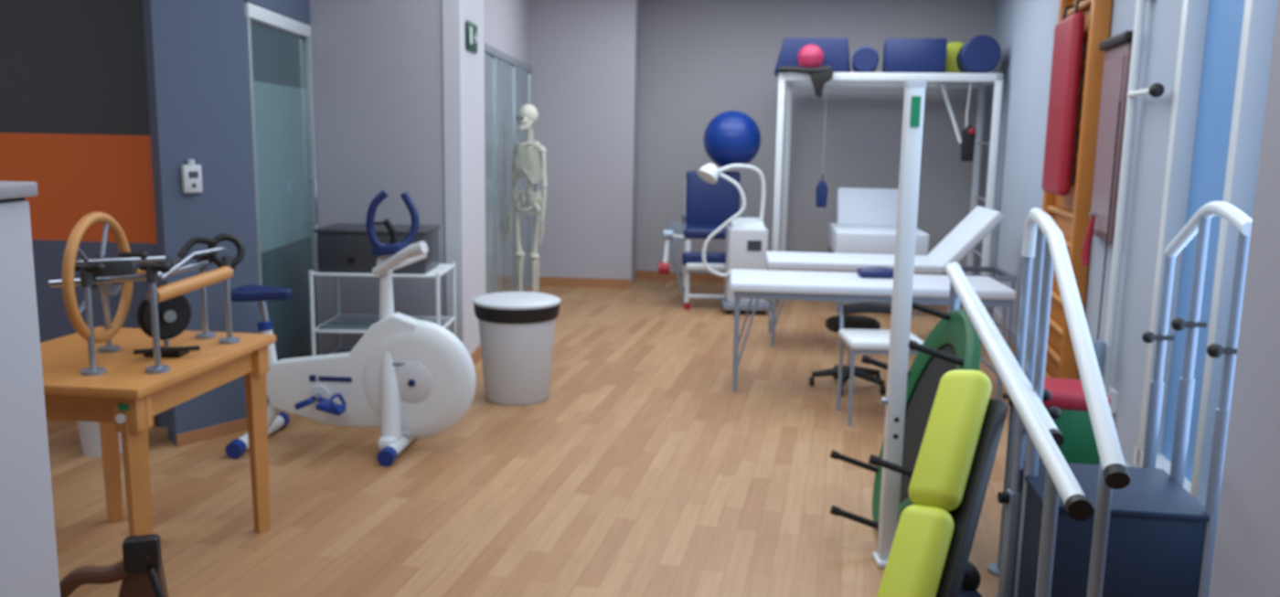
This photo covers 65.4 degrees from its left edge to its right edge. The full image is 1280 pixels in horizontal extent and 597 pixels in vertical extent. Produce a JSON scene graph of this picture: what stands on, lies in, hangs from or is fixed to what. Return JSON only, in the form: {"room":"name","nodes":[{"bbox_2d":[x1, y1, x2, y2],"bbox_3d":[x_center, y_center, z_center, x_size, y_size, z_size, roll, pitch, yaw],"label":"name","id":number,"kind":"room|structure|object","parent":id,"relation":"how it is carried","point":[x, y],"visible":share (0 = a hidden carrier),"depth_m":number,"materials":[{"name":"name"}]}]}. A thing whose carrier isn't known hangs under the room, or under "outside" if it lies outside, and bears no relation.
{"room":"care facility","nodes":[
{"label":"care facility","id":0,"kind":"room"},
{"bbox_2d":[0,0,168,426],"bbox_3d":[-3.966,-0.895,5.083,3.239,3.000,0.150,2,9,6],"label":"wall","id":1,"kind":"structure","parent":0,"point":[75,122],"depth_m":4.88,"materials":[{"name":"paint"}]},
{"bbox_2d":[46,415,157,426],"bbox_3d":[-3.986,0.555,5.232,3.068,0.090,0.015,2,9,6],"label":"baseboard","id":2,"kind":"structure","parent":1,"relation":"attached to","point":[154,422],"depth_m":5.11,"materials":[{"name":"brown wood"}]},
{"bbox_2d":[244,0,310,25],"bbox_3d":[-2.005,-1.987,5.385,0.160,0.870,1.145,1,9,0],"label":"transom","id":3,"kind":"object","parent":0,"point":[298,10],"depth_m":5.61,"materials":[{"name":"paint"}]},
{"bbox_2d":[309,0,447,354],"bbox_3d":[-1.541,-1.075,6.466,0.920,3.000,0.900,1,9,0],"label":"wall","id":4,"kind":"structure","parent":0,"point":[378,65],"depth_m":6.07,"materials":[{"name":"white paint"}]},
{"bbox_2d":[244,1,320,406],"bbox_3d":[-2.004,-0.506,5.637,0.114,2.125,1.082,1,9,0],"label":"door","id":5,"kind":"structure","parent":4,"relation":"in","point":[284,187],"depth_m":5.63,"materials":[{"name":"teal glass"}]},
{"bbox_2d":[483,0,529,64],"bbox_3d":[-1.166,-2.444,8.169,0.100,0.830,3.061,1,9,1],"label":"wall","id":6,"kind":"structure","parent":0,"point":[506,22],"depth_m":8.46,"materials":[{"name":"white paint"}]},
{"bbox_2d":[483,42,532,294],"bbox_3d":[-1.143,-0.956,8.403,0.050,2.160,3.001,1,9,2],"label":"door","id":7,"kind":"structure","parent":6,"relation":"in","point":[507,88],"depth_m":8.27,"materials":[{"name":"clear glass"}]},
{"bbox_2d":[46,276,1025,596],"bbox_3d":[-0.514,0.801,4.690,13.000,0.100,15.000,1,9,0],"label":"floor","id":8,"kind":"structure","parent":0,"point":[642,471],"depth_m":4.31,"materials":[{"name":"laminate"}]},
{"bbox_2d":[0,181,60,596],"bbox_3d":[-1.431,0.582,1.221,0.852,1.410,1.128,1,9,0],"label":"filing cabinet","id":9,"kind":"object","parent":8,"relation":"on","point":[28,558],"visible":1,"depth_m":1.62,"materials":[{"name":"silver metal"}]},
{"bbox_2d":[76,420,122,457],"bbox_3d":[-2.511,0.593,4.662,0.240,0.250,0.240,1,9,0],"label":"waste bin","id":10,"kind":"object","parent":8,"relation":"on","point":[89,432],"visible":0.23,"depth_m":4.58,"materials":[{"name":"plastic"}]},
{"bbox_2d":[59,533,169,596],"bbox_3d":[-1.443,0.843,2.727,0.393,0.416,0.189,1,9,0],"label":"chair","id":11,"kind":"object","parent":8,"relation":"on","point":[141,570],"visible":0.94,"depth_m":2.67,"materials":[{"name":"brown wood"}]},
{"bbox_2d":[40,326,276,535],"bbox_3d":[-1.770,0.555,3.408,0.720,0.751,0.840,2,9,7],"label":"wooden table","id":12,"kind":"object","parent":8,"relation":"on","point":[125,399],"visible":0.87,"depth_m":3.24,"materials":[{"name":"brown wood"}]},
{"bbox_2d":[48,212,245,375],"bbox_3d":[-1.633,-0.051,3.284,0.424,0.489,0.734,1,9,0],"label":"exercise machine","id":13,"kind":"object","parent":12,"relation":"on","point":[165,313],"visible":1,"depth_m":3.17,"materials":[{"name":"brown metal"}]},
{"bbox_2d":[142,0,258,446],"bbox_3d":[-2.140,-0.828,4.876,0.450,3.000,0.720,1,9,0],"label":"column","id":14,"kind":"structure","parent":8,"relation":"on","point":[196,50],"depth_m":4.73,"materials":[{"name":"blue paint"}]},
{"bbox_2d":[181,159,202,192],"bbox_3d":[-2.091,-0.572,4.656,0.044,0.155,0.090,8,11,35],"label":"dispenser","id":15,"kind":"object","parent":14,"relation":"attached to","point":[191,174],"visible":1,"depth_m":4.64,"materials":[{"name":"white plastic"}]},
{"bbox_2d":[176,417,247,447],"bbox_3d":[-2.071,0.652,4.939,0.015,0.060,0.466,8,11,35],"label":"baseboard","id":16,"kind":"structure","parent":14,"relation":"attached to","point":[221,430],"depth_m":4.88,"materials":[{"name":"brown wood"}]},
{"bbox_2d":[224,189,476,466],"bbox_3d":[-1.345,0.102,4.712,1.145,1.244,0.548,2,9,5],"label":"exercise bike","id":17,"kind":"object","parent":8,"relation":"on","point":[407,378],"visible":0.98,"depth_m":4.67,"materials":[{"name":"white paint"}]},
{"bbox_2d":[308,262,456,355],"bbox_3d":[-1.474,0.180,5.793,0.760,0.740,0.530,1,9,0],"label":"trolley","id":18,"kind":"object","parent":8,"relation":"on","point":[338,325],"visible":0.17,"depth_m":5.68,"materials":[{"name":"white metal"}]},
{"bbox_2d":[313,222,440,273],"bbox_3d":[-1.485,-0.303,5.684,0.620,0.268,0.410,1,9,0],"label":"box","id":19,"kind":"object","parent":18,"relation":"on","point":[341,247],"visible":0.69,"depth_m":5.51,"materials":[{"name":"grey metal"}]},
{"bbox_2d":[442,0,485,355],"bbox_3d":[-1.124,-1.060,6.419,0.115,3.000,0.835,1,9,0],"label":"wall pillar edge","id":20,"kind":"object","parent":8,"relation":"on","point":[464,69],"depth_m":6.18,"materials":[{"name":"white paint"}]},
{"bbox_2d":[466,20,477,53],"bbox_3d":[-1.046,-1.638,6.242,0.021,0.170,0.340,1,9,0],"label":"emergency exit sign","id":21,"kind":"object","parent":20,"relation":"attached to","point":[471,27],"visible":1,"depth_m":6.18,"materials":[{"name":"green plastic"}]},
{"bbox_2d":[470,344,481,366],"bbox_3d":[-1.085,0.378,6.649,0.015,0.090,0.800,1,9,1],"label":"baseboard","id":22,"kind":"structure","parent":20,"relation":"attached to","point":[475,356],"depth_m":6.58,"materials":[{"name":"brown wood"}]},
{"bbox_2d":[472,291,560,405],"bbox_3d":[-0.705,0.278,5.720,0.496,0.598,0.496,1,9,0],"label":"waste bin","id":23,"kind":"object","parent":8,"relation":"on","point":[517,329],"visible":1,"depth_m":5.55,"materials":[{"name":"white plastic"}]},
{"bbox_2d":[506,104,547,292],"bbox_3d":[-0.927,-0.739,8.371,0.412,1.750,0.395,1,9,0],"label":"skeleton","id":24,"kind":"object","parent":8,"relation":"on","point":[528,113],"visible":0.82,"depth_m":8.27,"materials":[{"name":"plastic"}]},
{"bbox_2d":[658,170,747,309],"bbox_3d":[0.567,-0.547,9.068,0.794,1.200,0.720,1,9,0],"label":"chair","id":25,"kind":"object","parent":8,"relation":"on","point":[707,207],"visible":0.68,"depth_m":9.21,"materials":[{"name":"blue plastic"}]},
{"bbox_2d":[703,110,760,169],"bbox_3d":[0.852,-1.465,9.202,0.534,0.530,0.534,1,9,0],"label":"exercise ball","id":26,"kind":"object","parent":25,"relation":"on","point":[731,137],"visible":0.97,"depth_m":9.01,"materials":[{"name":"blue rubber"}]},
{"bbox_2d":[697,163,768,314],"bbox_3d":[0.803,-0.525,8.680,0.652,1.290,0.411,1,9,0],"label":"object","id":27,"kind":"object","parent":8,"relation":"on","point":[746,248],"visible":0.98,"depth_m":8.54,"materials":[{"name":"white plastic"}]},
{"bbox_2d":[809,314,885,395],"bbox_3d":[1.281,0.332,6.117,0.454,0.435,0.490,1,9,0],"label":"stool","id":28,"kind":"object","parent":8,"relation":"on","point":[850,321],"visible":0.72,"depth_m":6.04,"materials":[{"name":"black plastic"}]},
{"bbox_2d":[729,268,1016,399],"bbox_3d":[1.366,0.212,6.129,1.640,0.670,0.620,2,9,5],"label":"couch","id":29,"kind":"object","parent":8,"relation":"on","point":[757,284],"visible":0.77,"depth_m":5.85,"materials":[{"name":"white leather"}]},
{"bbox_2d":[856,266,894,277],"bbox_3d":[1.473,-0.166,6.169,0.240,0.062,0.140,1,9,0],"label":"pad","id":30,"kind":"object","parent":29,"relation":"on","point":[869,272],"visible":0.94,"depth_m":6.11,"materials":[{"name":"plastic"}]},
{"bbox_2d":[828,187,928,316],"bbox_3d":[2.144,-0.464,9.170,0.780,1.059,1.255,2,9,6],"label":"couch","id":31,"kind":"object","parent":8,"relation":"on","point":[866,223],"visible":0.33,"depth_m":9.31,"materials":[{"name":"white leather"}]},
{"bbox_2d":[836,300,923,426],"bbox_3d":[1.304,0.346,5.469,0.400,0.615,0.455,1,9,0],"label":"chair","id":32,"kind":"object","parent":8,"relation":"on","point":[859,341],"visible":0.56,"depth_m":5.42,"materials":[{"name":"paint"}]},
{"bbox_2d":[771,72,1002,308],"bbox_3d":[2.240,-1.003,9.302,1.879,2.085,1.160,3,9,12],"label":"cage","id":33,"kind":"object","parent":8,"relation":"on","point":[971,139],"visible":0.86,"depth_m":8.84,"materials":[{"name":"white paint"}]},
{"bbox_2d":[778,65,833,97],"bbox_3d":[1.442,-1.892,8.687,0.486,0.278,0.078,3,9,11],"label":"strap","id":34,"kind":"object","parent":33,"relation":"attached to","point":[819,76],"visible":1,"depth_m":8.64,"materials":[{"name":"black fabric"}]},
{"bbox_2d":[797,44,824,67],"bbox_3d":[1.492,-2.104,8.717,0.237,0.230,0.237,1,9,0],"label":"ball","id":35,"kind":"object","parent":33,"relation":"on","point":[809,56],"visible":0.88,"depth_m":8.63,"materials":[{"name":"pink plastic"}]},
{"bbox_2d":[773,38,850,76],"bbox_3d":[1.585,-2.195,9.097,0.680,0.310,0.500,3,9,12],"label":"cushion","id":36,"kind":"object","parent":33,"relation":"on","point":[836,51],"visible":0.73,"depth_m":8.83,"materials":[{"name":"blue plastic"}]},
{"bbox_2d":[852,46,878,72],"bbox_3d":[2.014,-2.117,8.915,0.230,0.230,0.500,3,9,12],"label":"cushion","id":37,"kind":"object","parent":33,"relation":"on","point":[865,58],"visible":0.87,"depth_m":8.67,"materials":[{"name":"blue plastic"}]},
{"bbox_2d":[882,38,947,73],"bbox_3d":[2.436,-2.138,8.873,0.520,0.300,0.500,3,9,12],"label":"foam block","id":38,"kind":"object","parent":33,"relation":"on","point":[900,55],"visible":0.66,"depth_m":8.63,"materials":[{"name":"blue plastic"}]},
{"bbox_2d":[944,42,964,73],"bbox_3d":[2.906,-2.203,9.260,0.320,0.320,0.400,3,9,12],"label":"cushion","id":39,"kind":"object","parent":33,"relation":"on","point":[953,48],"visible":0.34,"depth_m":9.07,"materials":[{"name":"leather"}]},
{"bbox_2d":[956,34,1001,73],"bbox_3d":[2.950,-2.111,8.696,0.320,0.320,0.500,3,9,12],"label":"cushion","id":40,"kind":"object","parent":33,"relation":"on","point":[982,53],"visible":0.92,"depth_m":8.46,"materials":[{"name":"blue plastic"}]},
{"bbox_2d":[765,205,1017,349],"bbox_3d":[1.826,-0.171,7.424,1.765,1.028,0.620,2,9,5],"label":"couch","id":41,"kind":"object","parent":8,"relation":"on","point":[976,226],"visible":0.77,"depth_m":7.19,"materials":[{"name":"white leather"}]},
{"bbox_2d":[872,80,926,567],"bbox_3d":[0.898,0.114,3.460,0.090,1.700,0.100,1,9,0],"label":"upright post","id":42,"kind":"object","parent":8,"relation":"on","point":[914,90],"visible":0.85,"depth_m":3.43,"materials":[{"name":"metal"}]},
{"bbox_2d":[830,301,981,533],"bbox_3d":[0.980,0.463,3.779,0.520,0.912,0.920,1,9,0],"label":"trampoline","id":43,"kind":"object","parent":8,"relation":"on","point":[954,343],"visible":0.51,"depth_m":3.81,"materials":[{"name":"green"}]},
{"bbox_2d":[876,370,1008,596],"bbox_3d":[0.678,0.668,2.378,0.168,0.927,0.680,8,11,35],"label":"bench","id":44,"kind":"object","parent":8,"relation":"on","point":[929,555],"visible":1,"depth_m":2.40,"materials":[{"name":"leather"}]},
{"bbox_2d":[959,561,981,596],"bbox_3d":[0.984,0.918,3.180,0.220,0.206,0.230,1,9,0],"label":"bag","id":45,"kind":"object","parent":8,"relation":"on","point":[972,579],"visible":0.2,"depth_m":3.14,"materials":[{"name":"black rubber"}]},
{"bbox_2d":[944,262,1093,596],"bbox_3d":[1.129,0.510,3.149,0.235,1.027,2.255,3,9,10],"label":"bars","id":46,"kind":"object","parent":8,"relation":"on","point":[1032,416],"visible":0.59,"depth_m":2.81,"materials":[{"name":"white paint"}]},
{"bbox_2d":[1039,377,1110,464],"bbox_3d":[1.749,0.614,4.126,0.280,0.530,0.280,3,9,11],"label":"step stool","id":47,"kind":"object","parent":8,"relation":"on","point":[1079,446],"visible":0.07,"depth_m":3.98,"materials":[{"name":"plastic"}]},
{"bbox_2d":[988,201,1252,596],"bbox_3d":[1.387,0.410,2.786,0.568,1.349,1.580,3,9,13],"label":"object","id":48,"kind":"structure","parent":8,"relation":"on","point":[1146,535],"depth_m":2.83,"materials":[{"name":"white paint"}]},
{"bbox_2d":[529,0,640,287],"bbox_3d":[-0.550,-1.677,10.291,1.080,3.000,1.050,1,9,0],"label":"wall","id":49,"kind":"structure","parent":0,"point":[584,55],"depth_m":9.81,"materials":[{"name":"white paint"}]},
{"bbox_2d":[538,277,631,287],"bbox_3d":[-0.558,-0.161,10.034,0.943,0.090,0.015,2,9,4],"label":"baseboard","id":50,"kind":"structure","parent":49,"relation":"attached to","point":[542,281],"depth_m":10.03,"materials":[{"name":"brown wood"}]},
{"bbox_2d":[636,0,995,275],"bbox_3d":[1.844,-1.614,10.171,3.879,3.000,0.150,3,9,11],"label":"wall","id":51,"kind":"structure","parent":0,"point":[700,60],"depth_m":10.11,"materials":[{"name":"white paint"}]},
{"bbox_2d":[635,269,724,282],"bbox_3d":[1.677,-0.172,10.347,3.562,0.090,0.015,3,9,11],"label":"baseboard","id":52,"kind":"structure","parent":51,"relation":"attached to","point":[639,274],"depth_m":10.60,"materials":[{"name":"brown wood"}]},
{"bbox_2d":[975,0,1183,467],"bbox_3d":[2.886,-1.089,7.043,0.150,3.000,6.024,3,9,11],"label":"wall","id":53,"kind":"structure","parent":0,"point":[1023,29],"depth_m":5.01,"materials":[{"name":"white paint"}]},
{"bbox_2d":[985,306,1130,467],"bbox_3d":[2.748,0.366,7.144,0.015,0.090,5.718,3,9,11],"label":"baseboard","id":54,"kind":"structure","parent":53,"relation":"attached to","point":[997,316],"depth_m":7.84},
{"bbox_2d":[1042,0,1112,379],"bbox_3d":[2.474,-0.636,5.766,0.090,2.500,0.948,3,9,11],"label":"wall bars","id":55,"kind":"object","parent":53,"relation":"attached to","point":[1070,213],"visible":0.34,"depth_m":5.37,"materials":[{"name":"brown wood"}]},
{"bbox_2d":[1041,0,1085,196],"bbox_3d":[2.389,-1.124,5.612,0.082,1.070,0.520,3,9,11],"label":"exercise mat","id":56,"kind":"object","parent":55,"relation":"hanging from","point":[1069,33],"visible":1,"depth_m":5.44,"materials":[{"name":"leather"}]},
{"bbox_2d":[1089,31,1133,243],"bbox_3d":[2.317,-0.786,4.909,0.075,0.985,0.500,3,9,11],"label":"mirror panel","id":57,"kind":"object","parent":53,"relation":"attached to","point":[1117,48],"visible":0.72,"depth_m":4.84,"materials":[{"name":"pink mirror"}]},
{"bbox_2d":[1081,212,1098,266],"bbox_3d":[2.266,-0.298,5.024,0.062,0.273,0.057,1,9,0],"label":"band","id":58,"kind":"object","parent":57,"relation":"attached to","point":[1086,248],"visible":1,"depth_m":5.02,"materials":[{"name":"rubber"}]},
{"bbox_2d":[1091,0,1164,413],"bbox_3d":[2.178,-0.375,4.433,0.125,2.200,0.488,3,9,11],"label":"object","id":59,"kind":"structure","parent":53,"relation":"attached to","point":[1104,350],"depth_m":4.60,"materials":[{"name":"white paint"}]},
{"bbox_2d":[1133,0,1278,506],"bbox_3d":[2.016,-0.390,3.071,0.100,2.620,2.300,3,9,11],"label":"window","id":60,"kind":"structure","parent":53,"relation":"in","point":[1223,58],"depth_m":3.85,"materials":[{"name":"blue glass"}]},
{"bbox_2d":[1208,0,1279,596],"bbox_3d":[1.630,-0.242,1.678,0.750,3.000,0.800,1,9,0],"label":"wall column","id":61,"kind":"structure","parent":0,"point":[1246,560],"depth_m":2.06,"materials":[{"name":"paint"}]}
]}

